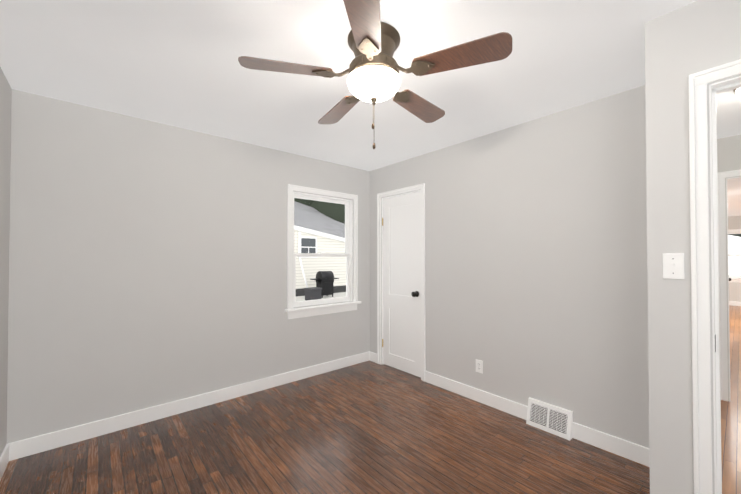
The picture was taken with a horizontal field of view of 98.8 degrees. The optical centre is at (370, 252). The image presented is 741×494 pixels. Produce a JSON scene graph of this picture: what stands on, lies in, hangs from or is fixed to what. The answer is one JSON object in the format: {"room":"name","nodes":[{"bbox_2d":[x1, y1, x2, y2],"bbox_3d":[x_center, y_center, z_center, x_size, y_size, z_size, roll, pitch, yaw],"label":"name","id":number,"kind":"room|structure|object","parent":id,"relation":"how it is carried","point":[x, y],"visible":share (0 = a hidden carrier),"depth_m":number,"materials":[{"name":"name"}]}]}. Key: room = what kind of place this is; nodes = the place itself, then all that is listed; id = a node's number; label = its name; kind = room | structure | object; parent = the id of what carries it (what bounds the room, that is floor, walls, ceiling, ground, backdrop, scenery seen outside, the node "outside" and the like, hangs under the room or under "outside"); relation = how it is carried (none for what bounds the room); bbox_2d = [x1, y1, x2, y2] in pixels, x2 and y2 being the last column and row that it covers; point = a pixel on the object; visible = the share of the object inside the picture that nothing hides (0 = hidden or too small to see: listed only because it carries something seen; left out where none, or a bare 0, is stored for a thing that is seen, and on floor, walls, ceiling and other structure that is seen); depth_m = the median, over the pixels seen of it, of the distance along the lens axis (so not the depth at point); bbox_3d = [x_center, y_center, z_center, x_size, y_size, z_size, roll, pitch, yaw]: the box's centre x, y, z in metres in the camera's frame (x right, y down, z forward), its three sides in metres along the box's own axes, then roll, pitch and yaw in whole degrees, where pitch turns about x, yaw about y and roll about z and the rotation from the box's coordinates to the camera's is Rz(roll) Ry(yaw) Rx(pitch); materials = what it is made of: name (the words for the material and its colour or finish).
{"room":"empty bedroom","nodes":[
{"label":"empty bedroom","id":0,"kind":"room"},
{"bbox_2d":[0,67,11,456],"bbox_3d":[-1.090,0.118,0.503,0.120,2.440,4.308,1,-1,-41],"label":"wall","id":1,"kind":"structure","parent":0,"point":[5,124],"depth_m":1.98,"materials":[{"name":"grey paint"}]},
{"bbox_2d":[0,443,11,480],"bbox_3d":[-1.039,1.281,0.531,0.014,0.115,4.068,1,-1,-41],"label":"baseboard","id":2,"kind":"structure","parent":1,"relation":"attached to","point":[6,456],"depth_m":1.99,"materials":[{"name":"white wood"}]},
{"bbox_2d":[7,89,369,443],"bbox_3d":[-1.185,0.153,3.182,3.230,2.440,0.120,1,-1,-41],"label":"wall","id":3,"kind":"structure","parent":0,"point":[147,263],"depth_m":2.56,"materials":[{"name":"grey paint"}]},
{"bbox_2d":[12,351,371,459],"bbox_3d":[-1.175,1.314,3.087,3.080,0.115,0.014,1,-1,-41],"label":"baseboard","id":4,"kind":"structure","parent":3,"relation":"attached to","point":[41,443],"depth_m":2.62,"materials":[{"name":"white wood"}]},
{"bbox_2d":[285,184,361,318],"bbox_3d":[-0.554,-0.006,3.704,0.988,1.430,0.215,1,-1,-41],"label":"bedroom window","id":5,"kind":"structure","parent":3,"relation":"in","point":[350,254],"depth_m":3.69,"materials":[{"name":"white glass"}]},
{"bbox_2d":[0,305,740,493],"bbox_3d":[4.633,1.413,4.352,13.840,0.050,5.908,1,-1,-41],"label":"floor","id":6,"kind":"structure","parent":0,"point":[369,427],"depth_m":2.17,"materials":[{"name":"brown wood"}]},
{"bbox_2d":[0,0,740,215],"bbox_3d":[4.633,-1.112,4.384,13.840,0.120,5.908,1,-1,-41],"label":"ceiling","id":7,"kind":"structure","parent":0,"point":[175,63],"depth_m":1.84,"materials":[{"name":"paint"}]},
{"bbox_2d":[238,0,511,148],"bbox_3d":[0.026,-0.809,1.655,1.226,0.557,1.236,1,-1,-41],"label":"ceiling fan","id":8,"kind":"object","parent":7,"relation":"hanging from","point":[373,78],"visible":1,"depth_m":1.51,"materials":[{"name":"brown wood"}]},
{"bbox_2d":[733,88,740,99],"bbox_3d":[2.496,-1.009,1.960,0.344,0.148,0.344,1,-1,-41],"label":"hall ceiling light","id":9,"kind":"object","parent":7,"relation":"attached to","point":[737,92],"visible":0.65,"depth_m":2.05,"materials":[{"name":"white glass"}]},
{"bbox_2d":[370,85,648,447],"bbox_3d":[0.961,0.151,3.071,0.120,2.440,2.846,1,-1,-41],"label":"wall","id":10,"kind":"structure","parent":0,"point":[536,285],"depth_m":2.50,"materials":[{"name":"grey paint"}]},
{"bbox_2d":[382,192,420,376],"bbox_3d":[0.342,0.349,3.697,0.106,2.036,0.623,1,-1,-41],"label":"door","id":11,"kind":"structure","parent":10,"relation":"in","point":[401,225],"depth_m":3.70,"materials":[{"name":"white wood"}]},
{"bbox_2d":[377,183,425,381],"bbox_3d":[0.381,0.320,3.726,0.143,2.120,0.753,1,-1,-41],"label":"trim","id":12,"kind":"structure","parent":10,"relation":"attached to","point":[418,187],"depth_m":3.70,"materials":[{"name":"white wood"}]},
{"bbox_2d":[476,359,482,373],"bbox_3d":[0.998,1.044,2.919,0.008,0.115,0.070,1,-1,-41],"label":"outlet","id":13,"kind":"object","parent":10,"relation":"attached to","point":[479,366],"visible":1,"depth_m":2.91,"materials":[{"name":"white plastic"}]},
{"bbox_2d":[425,371,649,466],"bbox_3d":[1.211,1.309,2.663,0.014,0.115,1.923,1,-1,-41],"label":"baseboard","id":14,"kind":"structure","parent":10,"relation":"attached to","point":[629,450],"depth_m":2.33,"materials":[{"name":"white wood"}]},
{"bbox_2d":[526,397,572,440],"bbox_3d":[1.368,1.268,2.440,0.066,0.190,0.310,1,-1,-41],"label":"air vent","id":15,"kind":"object","parent":10,"relation":"in","point":[551,418],"visible":0.98,"depth_m":2.42,"materials":[{"name":"white plastic"}]},
{"bbox_2d":[645,23,650,493],"bbox_3d":[1.572,0.134,1.723,0.712,2.440,0.004,1,-1,-41],"label":"wall","id":16,"kind":"structure","parent":0,"point":[647,261],"depth_m":1.49,"materials":[{"name":"grey paint"}]},
{"bbox_2d":[646,0,740,493],"bbox_3d":[1.747,0.126,1.065,0.120,2.440,1.222,1,-1,-41],"label":"wall","id":17,"kind":"structure","parent":0,"point":[683,43],"depth_m":1.42,"materials":[{"name":"grey paint"}]},
{"bbox_2d":[663,253,683,278],"bbox_3d":[1.352,0.060,1.420,0.018,0.115,0.070,1,-1,-41],"label":"light switch","id":18,"kind":"object","parent":17,"relation":"attached to","point":[673,265],"visible":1,"depth_m":1.42,"materials":[{"name":"white plastic"}]},
{"bbox_2d":[688,59,740,493],"bbox_3d":[1.728,0.286,1.085,0.167,2.120,0.880,1,-1,-41],"label":"trim","id":19,"kind":"structure","parent":17,"relation":"attached to","point":[700,298],"depth_m":1.35,"materials":[{"name":"white wood"}]},
{"bbox_2d":[717,135,740,400],"bbox_3d":[4.175,0.138,2.017,0.120,2.440,2.700,1,-1,-41],"label":"wall","id":20,"kind":"structure","parent":0,"point":[728,153],"depth_m":2.94,"materials":[{"name":"paint"}]},
{"bbox_2d":[717,169,740,400],"bbox_3d":[3.595,0.306,2.690,0.167,2.120,0.880,1,-1,-41],"label":"trim","id":21,"kind":"structure","parent":20,"relation":"attached to","point":[722,176],"depth_m":2.95,"materials":[{"name":"white wood"}]},
{"bbox_2d":[728,216,740,301],"bbox_3d":[10.412,0.217,8.169,0.120,2.440,3.900,1,-1,-41],"label":"wall","id":22,"kind":"structure","parent":0,"point":[734,222],"depth_m":8.65,"materials":[{"name":"paint"}]},
{"bbox_2d":[728,229,740,282],"bbox_3d":[10.074,0.086,8.499,0.156,1.450,1.240,1,-1,-41],"label":"living room window","id":23,"kind":"structure","parent":22,"relation":"in","point":[734,279],"depth_m":8.65,"materials":[{"name":"white"}]},
{"bbox_2d":[729,301,740,305],"bbox_3d":[10.361,1.378,8.110,0.014,0.115,3.840,1,-1,-41],"label":"baseboard","id":24,"kind":"structure","parent":22,"relation":"attached to","point":[733,303],"depth_m":8.63,"materials":[{"name":"white wood"}]},
{"label":"outside","id":25,"kind":"structure","parent":0,"visible":0},
{"bbox_2d":[296,292,345,301],"bbox_3d":[-6.538,1.847,22.252,60.000,0.100,35.812,1,-1,-41],"label":"ground","id":26,"kind":"structure","parent":25,"point":[302,298],"depth_m":12.07,"materials":[{"name":"white concrete"}]},
{"bbox_2d":[304,287,321,300],"bbox_3d":[-1.988,1.438,11.011,0.480,0.430,0.440,1,-1,-41],"label":"storage bin","id":27,"kind":"object","parent":26,"relation":"on","point":[311,293],"depth_m":10.87,"materials":[{"name":"grey plastic"}]},
{"bbox_2d":[294,198,344,235],"bbox_3d":[-3.329,-2.964,19.590,5.296,9.453,6.901,1,-1,-41],"label":"tree","id":28,"kind":"object","parent":26,"relation":"on","point":[335,211],"depth_m":17.02,"materials":[{"name":"green plant"}]},
{"bbox_2d":[294,225,345,295],"bbox_3d":[-2.210,0.028,12.638,9.000,3.291,0.170,1,-1,-41],"label":"wall","id":29,"kind":"structure","parent":26,"relation":"on","point":[328,243],"depth_m":12.85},
{"bbox_2d":[298,232,307,287],"bbox_3d":[-2.550,0.413,12.206,0.452,2.428,0.086,0,-1,-18],"label":"downspout","id":30,"kind":"object","parent":29,"relation":"attached to","point":[299,242],"depth_m":12.15,"materials":[{"name":"white metal"}]},
{"bbox_2d":[301,236,316,257],"bbox_3d":[-2.434,-0.213,12.465,0.770,0.830,0.045,1,-1,-41],"label":"window","id":31,"kind":"structure","parent":29,"relation":"in","point":[308,244],"depth_m":12.46,"materials":[{"name":"grey glass"}]},
{"bbox_2d":[294,201,344,237],"bbox_3d":[-3.559,-1.999,14.234,9.000,3.795,4.330,1,-1,-41],"label":"garage roof","id":32,"kind":"structure","parent":29,"relation":"on","point":[314,219],"depth_m":14.61,"materials":[{"name":"grey"}]},
{"bbox_2d":[310,271,338,297],"bbox_3d":[-1.724,1.181,12.012,1.040,0.970,0.500,1,-1,-41],"label":"outdoor grill","id":33,"kind":"object","parent":26,"relation":"on","point":[324,280],"depth_m":11.84,"materials":[{"name":"black metal"}]}
]}

